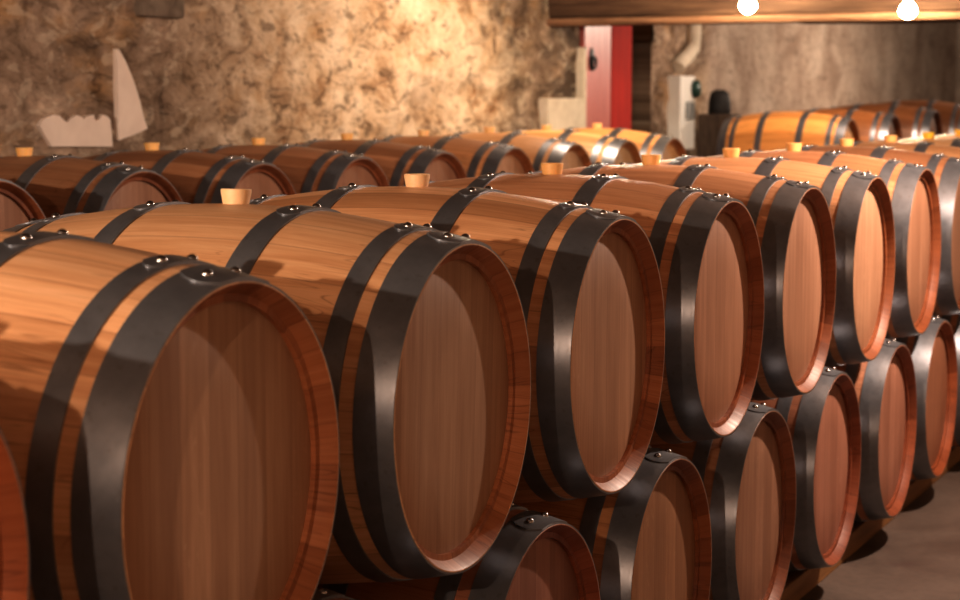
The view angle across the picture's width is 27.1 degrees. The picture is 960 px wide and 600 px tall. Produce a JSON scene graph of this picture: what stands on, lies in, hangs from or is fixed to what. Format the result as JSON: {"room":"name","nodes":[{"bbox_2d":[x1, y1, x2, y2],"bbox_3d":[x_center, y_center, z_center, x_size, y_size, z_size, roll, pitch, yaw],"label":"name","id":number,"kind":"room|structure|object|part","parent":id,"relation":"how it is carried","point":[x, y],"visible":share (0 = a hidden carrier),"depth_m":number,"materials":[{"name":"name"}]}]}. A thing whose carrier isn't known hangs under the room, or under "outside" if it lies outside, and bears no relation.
{"room":"wine cellar","nodes":[
{"label":"wine cellar","id":0,"kind":"room"},
{"bbox_2d":[377,130,533,177],"bbox_3d":[-0.275,-0.464,9.758,0.982,0.743,0.710,2,6,24],"label":"wine barrel","id":1,"kind":"object","parent":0,"point":[478,158],"visible":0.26,"depth_m":9.51,"materials":[{"name":"brown wood"}]},
{"bbox_2d":[0,0,956,157],"bbox_3d":[-1.487,-0.950,10.942,1.606,2.750,33.960,3,6,24],"label":"wall","id":2,"kind":"structure","parent":0,"point":[79,78],"depth_m":10.90,"materials":[{"name":"stone"}]},
{"bbox_2d":[538,98,585,129],"bbox_3d":[0.562,-0.612,13.635,0.075,1.530,0.705,3,6,24],"label":"trim","id":3,"kind":"structure","parent":2,"relation":"attached to","point":[561,113],"depth_m":13.46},
{"bbox_2d":[576,47,586,101],"bbox_3d":[0.700,-1.561,13.822,0.070,0.380,0.055,3,6,24],"label":"trim","id":4,"kind":"structure","parent":2,"relation":"attached to","point":[581,62],"depth_m":13.80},
{"bbox_2d":[579,26,631,129],"bbox_3d":[0.900,-1.061,14.338,0.079,2.280,0.902,3,6,24],"label":"door","id":5,"kind":"structure","parent":2,"relation":"in","point":[609,48],"depth_m":14.31,"materials":[{"name":"red paint"}]},
{"bbox_3d":[0.786,-1.688,13.977,0.010,0.165,0.088,3,6,24],"label":"handle plate","id":6,"kind":"part","parent":5,"relation":"part of","materials":[{"name":"black metal"}]},
{"bbox_3d":[0.799,-1.662,13.973,0.018,0.102,0.102,3,6,24],"label":"handle","id":7,"kind":"part","parent":5,"relation":"part of","materials":[{"name":"black metal"}]},
{"bbox_2d":[667,76,700,149],"bbox_3d":[1.609,-1.482,15.792,0.188,0.580,0.400,3,6,24],"label":"electrical box","id":8,"kind":"object","parent":2,"relation":"attached to","point":[683,90],"visible":0.91,"depth_m":15.65,"materials":[{"name":"white metal"}]},
{"bbox_2d":[685,101,694,118],"bbox_3d":[1.665,-1.502,15.786,0.016,0.140,0.200,3,6,24],"label":"outlet","id":9,"kind":"object","parent":8,"relation":"attached to","point":[689,105],"depth_m":15.76,"materials":[{"name":"grey plastic"}]},
{"bbox_3d":[1.725,-1.680,15.862,0.050,0.140,0.140,3,6,24],"label":"switch knob","id":10,"kind":"part","parent":8,"relation":"part of","materials":[{"name":"green plastic"}]},
{"bbox_2d":[672,25,700,72],"bbox_3d":[1.642,-2.316,15.835,0.120,1.030,0.500,3,6,24],"label":"duct","id":11,"kind":"object","parent":2,"relation":"attached to","point":[690,51],"visible":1,"depth_m":15.89,"materials":[{"name":"beige plastic"}]},
{"bbox_2d":[547,11,959,26],"bbox_3d":[3.472,-1.734,12.095,6.560,0.065,0.342,3,6,24],"label":"trim","id":12,"kind":"structure","parent":2,"relation":"attached to","point":[953,15],"depth_m":12.72,"materials":[{"name":"brown wood"}]},
{"bbox_2d":[548,0,959,18],"bbox_3d":[3.474,-2.103,12.062,6.560,0.720,0.292,3,6,24],"label":"beam","id":13,"kind":"structure","parent":2,"relation":"attached to","point":[558,9],"depth_m":12.81,"materials":[{"name":"brown wood"}]},
{"bbox_2d":[442,127,591,171],"bbox_3d":[0.050,-0.540,10.472,0.974,0.740,0.712,3,7,24],"label":"wine barrel","id":14,"kind":"object","parent":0,"point":[539,150],"visible":0.16,"depth_m":10.23,"materials":[{"name":"brown wood"}]},
{"bbox_2d":[800,461,959,599],"bbox_3d":[1.479,0.608,9.782,8.100,0.100,34.000,3,6,24],"label":"floor","id":15,"kind":"structure","parent":0,"point":[916,555],"depth_m":6.72,"materials":[{"name":"concrete"}]},
{"bbox_2d":[697,114,739,156],"bbox_3d":[1.922,-0.798,16.084,0.280,1.400,0.280,3,6,24],"label":"wooden post","id":16,"kind":"object","parent":15,"relation":"on","point":[709,125],"visible":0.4,"depth_m":15.92,"materials":[{"name":"brown wood"}]},
{"bbox_2d":[708,89,730,113],"bbox_3d":[1.923,-1.592,16.002,0.184,0.195,0.184,3,6,24],"label":"bucket","id":17,"kind":"object","parent":16,"relation":"on","point":[719,100],"visible":1,"depth_m":15.93,"materials":[{"name":"black plastic"}]},
{"bbox_2d":[780,446,959,599],"bbox_3d":[1.480,0.769,7.373,0.100,0.076,13.200,3,6,24],"label":"wooden rail","id":18,"kind":"object","parent":15,"relation":"on","point":[798,584],"visible":0.17,"depth_m":6.83,"materials":[{"name":"brown wood"}]},
{"bbox_2d":[312,588,355,599],"bbox_3d":[-0.623,0.780,3.468,0.974,0.742,0.714,3,7,24],"label":"wine barrel","id":19,"kind":"object","parent":18,"relation":"on","point":[320,593],"visible":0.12,"depth_m":3.32,"materials":[{"name":"brown wood"}]},
{"bbox_2d":[0,229,339,599],"bbox_3d":[-0.785,0.232,3.051,0.974,0.736,0.708,3,7,24],"label":"wine barrel","id":20,"kind":"object","parent":19,"relation":"on","point":[169,426],"visible":0.96,"depth_m":2.77,"materials":[{"name":"brown wood"}]},
{"bbox_2d":[317,502,600,599],"bbox_3d":[-0.305,0.707,4.185,0.974,0.736,0.708,3,7,24],"label":"wine barrel","id":21,"kind":"object","parent":18,"relation":"on","point":[535,555],"visible":0.23,"depth_m":3.91,"materials":[{"name":"brown wood"}]},
{"bbox_2d":[2,188,530,583],"bbox_3d":[-0.467,0.157,3.768,0.974,0.736,0.707,3,6,24],"label":"wine barrel","id":22,"kind":"object","parent":21,"relation":"on","point":[421,331],"visible":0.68,"depth_m":3.52,"materials":[{"name":"brown wood"}]},
{"bbox_2d":[514,445,711,599],"bbox_3d":[0.013,0.633,4.902,0.974,0.739,0.711,3,7,24],"label":"wine barrel","id":23,"kind":"object","parent":18,"relation":"on","point":[650,539],"visible":0.28,"depth_m":4.63,"materials":[{"name":"brown wood"}]},
{"bbox_2d":[249,173,664,502],"bbox_3d":[-0.142,0.084,4.481,0.974,0.739,0.711,3,6,24],"label":"wine barrel","id":24,"kind":"object","parent":23,"relation":"on","point":[587,280],"visible":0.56,"depth_m":4.24,"materials":[{"name":"brown wood"}]},
{"bbox_2d":[428,163,763,444],"bbox_3d":[0.186,0.011,5.194,0.974,0.735,0.708,3,6,24],"label":"wine barrel","id":25,"kind":"object","parent":23,"relation":"on","point":[706,246],"visible":0.43,"depth_m":4.96,"materials":[{"name":"brown wood"}]},
{"bbox_2d":[650,402,795,599],"bbox_3d":[0.337,0.560,5.616,0.974,0.742,0.714,3,6,24],"label":"wine barrel","id":26,"kind":"object","parent":18,"relation":"on","point":[748,475],"visible":0.25,"depth_m":5.38,"materials":[{"name":"brown wood"}]},
{"bbox_2d":[750,366,860,570],"bbox_3d":[0.659,0.486,6.331,0.974,0.742,0.714,3,7,24],"label":"wine barrel","id":27,"kind":"object","parent":18,"relation":"on","point":[824,424],"visible":0.23,"depth_m":6.10,"materials":[{"name":"brown wood"}]},
{"bbox_2d":[526,154,835,400],"bbox_3d":[0.504,-0.062,5.911,0.974,0.737,0.709,3,7,24],"label":"wine barrel","id":28,"kind":"object","parent":27,"relation":"on","point":[792,220],"visible":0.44,"depth_m":5.69,"materials":[{"name":"brown wood"}]},
{"bbox_2d":[828,338,916,521],"bbox_3d":[0.993,0.413,7.041,0.974,0.742,0.714,3,6,24],"label":"wine barrel","id":29,"kind":"object","parent":18,"relation":"on","point":[885,386],"visible":0.24,"depth_m":6.80,"materials":[{"name":"brown wood"}]},
{"bbox_2d":[619,148,894,366],"bbox_3d":[0.830,-0.136,6.624,0.974,0.740,0.712,3,7,24],"label":"wine barrel","id":30,"kind":"object","parent":29,"relation":"on","point":[859,202],"visible":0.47,"depth_m":6.41,"materials":[{"name":"brown wood"}]},
{"bbox_2d":[698,143,940,338],"bbox_3d":[1.150,-0.209,7.340,0.974,0.738,0.710,3,7,24],"label":"wine barrel","id":31,"kind":"object","parent":29,"relation":"on","point":[912,188],"visible":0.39,"depth_m":7.14,"materials":[{"name":"brown wood"}]},
{"bbox_2d":[889,316,957,480],"bbox_3d":[1.310,0.340,7.758,0.974,0.740,0.712,3,7,24],"label":"wine barrel","id":32,"kind":"object","parent":18,"relation":"on","point":[933,353],"visible":0.22,"depth_m":7.57,"materials":[{"name":"brown wood"}]},
{"bbox_2d":[940,313,959,447],"bbox_3d":[1.639,0.267,8.470,0.974,0.735,0.707,3,6,24],"label":"wine barrel","id":33,"kind":"object","parent":18,"relation":"on","point":[954,320],"visible":0.03,"depth_m":8.07,"materials":[{"name":"brown wood"}]},
{"bbox_2d":[773,139,959,316],"bbox_3d":[1.475,-0.283,8.054,0.974,0.736,0.708,3,7,24],"label":"wine barrel","id":34,"kind":"object","parent":33,"relation":"on","point":[945,170],"visible":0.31,"depth_m":7.76,"materials":[{"name":"brown wood"}]},
{"bbox_3d":[-0.951,0.854,2.756,0.974,0.735,0.707,3,7,24],"label":"wine barrel","id":35,"kind":"object","parent":18,"relation":"on","visible":0},
{"bbox_2d":[0,429,29,599],"bbox_3d":[-1.109,0.305,2.337,0.974,0.739,0.711,3,6,24],"label":"wine barrel","id":36,"kind":"object","parent":35,"relation":"on","point":[14,534],"visible":1,"depth_m":2.40,"materials":[{"name":"brown wood"}]},
{"bbox_3d":[2.598,0.046,10.618,0.974,0.735,0.707,3,7,24],"label":"wine barrel","id":37,"kind":"object","parent":18,"relation":"on","visible":0},
{"bbox_2d":[904,130,959,138],"bbox_3d":[2.448,-0.503,10.196,0.974,0.736,0.708,3,6,24],"label":"wine barrel","id":38,"kind":"object","parent":37,"relation":"on","point":[957,132],"visible":0.06,"depth_m":10.14,"materials":[{"name":"brown wood"}]},
{"bbox_3d":[1.958,0.193,9.186,0.974,0.735,0.707,3,6,24],"label":"wine barrel","id":39,"kind":"object","parent":18,"relation":"on","visible":0},
{"bbox_2d":[827,135,959,157],"bbox_3d":[1.799,-0.356,8.768,0.974,0.740,0.712,3,7,24],"label":"wine barrel","id":40,"kind":"object","parent":39,"relation":"on","point":[890,140],"visible":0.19,"depth_m":8.61,"materials":[{"name":"brown wood"}]},
{"bbox_2d":[871,132,959,146],"bbox_3d":[2.124,-0.429,9.481,0.974,0.740,0.712,3,7,24],"label":"wine barrel","id":41,"kind":"object","parent":39,"relation":"on","point":[927,136],"visible":0.07,"depth_m":9.38,"materials":[{"name":"brown wood"}]},
{"bbox_3d":[2.372,-0.387,15.394,0.974,0.708,0.707,3,6,24],"label":"wine barrel","id":42,"kind":"object","parent":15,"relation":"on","visible":0},
{"bbox_2d":[716,111,859,155],"bbox_3d":[2.373,-1.095,15.321,0.974,0.711,0.707,3,7,24],"label":"wine barrel","id":43,"kind":"object","parent":42,"relation":"on","point":[767,131],"visible":0.45,"depth_m":15.08,"materials":[{"name":"brown wood"}]},
{"bbox_3d":[2.832,-0.472,16.035,0.974,0.708,0.707,3,6,24],"label":"wine barrel","id":44,"kind":"object","parent":15,"relation":"on","visible":0},
{"bbox_2d":[788,108,901,141],"bbox_3d":[2.833,-1.180,15.961,0.974,0.716,0.711,3,6,24],"label":"wine barrel","id":45,"kind":"object","parent":44,"relation":"on","point":[872,126],"visible":0.27,"depth_m":15.66,"materials":[{"name":"brown wood"}]},
{"bbox_3d":[3.365,-0.137,16.259,0.265,0.053,0.783,3,6,24],"label":"wooden rail","id":46,"kind":"object","parent":15,"relation":"on","visible":0},
{"bbox_3d":[3.304,-0.574,16.674,0.974,0.708,0.707,3,6,24],"label":"wine barrel","id":47,"kind":"object","parent":46,"relation":"on","visible":0},
{"bbox_2d":[823,103,942,138],"bbox_3d":[3.305,-1.282,16.601,0.974,0.716,0.711,3,7,24],"label":"wine barrel","id":48,"kind":"object","parent":47,"relation":"on","point":[914,121],"visible":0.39,"depth_m":16.31,"materials":[{"name":"brown wood"}]},
{"bbox_3d":[3.890,-0.230,17.043,0.245,0.080,1.087,3,6,24],"label":"wooden rail","id":49,"kind":"object","parent":15,"relation":"on","visible":0},
{"bbox_3d":[3.759,-0.667,17.326,0.974,0.708,0.707,3,6,24],"label":"wine barrel","id":50,"kind":"object","parent":49,"relation":"on","visible":0},
{"bbox_2d":[870,100,959,134],"bbox_3d":[3.760,-1.376,17.253,0.974,0.718,0.712,3,7,24],"label":"wine barrel","id":51,"kind":"object","parent":50,"relation":"on","point":[949,113],"visible":0.2,"depth_m":16.94,"materials":[{"name":"brown wood"}]},
{"bbox_2d":[955,22,959,103],"bbox_3d":[8.479,-2.399,25.102,8.100,2.750,0.100,3,6,24],"label":"wall","id":52,"kind":"structure","parent":0,"point":[957,88],"depth_m":26.00,"materials":[{"name":"stone"}]},
{"bbox_3d":[1.485,-2.227,9.488,8.100,0.100,34.000,3,6,24],"label":"ceiling","id":53,"kind":"structure","parent":0,"visible":0},
{"bbox_2d":[740,0,755,12],"bbox_3d":[1.656,-2.117,12.288,0.104,0.695,0.104,3,6,24],"label":"hanging bulb","id":54,"kind":"object","parent":53,"relation":"hanging from","point":[747,6],"visible":1,"depth_m":12.28,"materials":[{"name":"white glass"}]},
{"bbox_2d":[801,20,959,23],"bbox_3d":[4.387,-2.065,12.132,4.950,0.707,0.262,3,6,24],"label":"trim","id":55,"kind":"structure","parent":53,"relation":"attached to","point":[949,21],"depth_m":12.89,"materials":[{"name":"brown wood"}]},
{"bbox_2d":[899,0,916,18],"bbox_3d":[2.560,-2.050,11.886,0.104,0.741,0.104,3,6,24],"label":"hanging bulb","id":56,"kind":"object","parent":53,"relation":"hanging from","point":[908,10],"visible":1,"depth_m":11.88,"materials":[{"name":"white glass"}]},
{"bbox_3d":[-1.082,0.332,8.034,0.974,0.708,0.707,3,6,24],"label":"wine barrel","id":57,"kind":"object","parent":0,"visible":0},
{"bbox_2d":[83,143,295,203],"bbox_3d":[-1.240,-0.232,7.614,1.010,0.768,0.711,1,6,24],"label":"wine barrel","id":58,"kind":"object","parent":57,"relation":"on","point":[198,177],"visible":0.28,"depth_m":7.36,"materials":[{"name":"brown wood"}]},
{"bbox_3d":[-0.759,0.259,8.749,0.974,0.708,0.707,3,6,24],"label":"wine barrel","id":59,"kind":"object","parent":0,"visible":0},
{"bbox_2d":[199,138,389,193],"bbox_3d":[-0.916,-0.308,8.327,1.003,0.762,0.712,1,6,24],"label":"wine barrel","id":60,"kind":"object","parent":59,"relation":"on","point":[308,169],"visible":0.21,"depth_m":8.07,"materials":[{"name":"brown wood"}]},
{"bbox_2d":[294,133,466,185],"bbox_3d":[-0.597,-0.387,9.043,0.990,0.750,0.710,2,6,24],"label":"wine barrel","id":61,"kind":"object","parent":59,"relation":"on","point":[396,160],"visible":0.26,"depth_m":8.80,"materials":[{"name":"brown wood"}]},
{"bbox_3d":[0.211,0.039,10.892,0.974,0.708,0.707,3,6,24],"label":"wine barrel","id":62,"kind":"object","parent":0,"visible":0},
{"bbox_2d":[505,125,641,164],"bbox_3d":[0.372,-0.613,11.187,0.974,0.737,0.709,3,7,24],"label":"wine barrel","id":63,"kind":"object","parent":62,"relation":"on","point":[602,149],"visible":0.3,"depth_m":10.95,"materials":[{"name":"brown wood"}]},
{"bbox_3d":[0.534,-0.035,11.607,0.974,0.708,0.707,3,6,24],"label":"wine barrel","id":64,"kind":"object","parent":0,"visible":0},
{"bbox_2d":[561,123,686,159],"bbox_3d":[0.696,-0.687,11.900,0.974,0.739,0.711,3,6,24],"label":"wine barrel","id":65,"kind":"object","parent":64,"relation":"on","point":[668,147],"visible":0.2,"depth_m":11.67,"materials":[{"name":"brown wood"}]},
{"bbox_3d":[-0.370,0.618,8.856,0.100,0.064,8.400,3,6,24],"label":"wooden rail","id":66,"kind":"object","parent":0,"visible":0},
{"bbox_3d":[-1.728,0.479,6.605,0.974,0.708,0.707,3,6,24],"label":"wine barrel","id":67,"kind":"object","parent":66,"relation":"on","visible":0},
{"bbox_2d":[0,178,45,230],"bbox_3d":[-1.888,-0.085,6.185,1.010,0.768,0.711,1,6,24],"label":"wine barrel","id":68,"kind":"object","parent":67,"relation":"on","point":[17,206],"visible":0.31,"depth_m":6.09,"materials":[{"name":"brown wood"}]},
{"bbox_3d":[-1.405,0.406,7.320,0.974,0.708,0.707,3,6,24],"label":"wine barrel","id":69,"kind":"object","parent":66,"relation":"on","visible":0},
{"bbox_2d":[0,147,182,217],"bbox_3d":[-1.563,-0.158,6.899,1.010,0.772,0.715,1,5,24],"label":"wine barrel","id":70,"kind":"object","parent":69,"relation":"on","point":[60,184],"visible":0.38,"depth_m":6.62,"materials":[{"name":"brown wood"}]}
]}

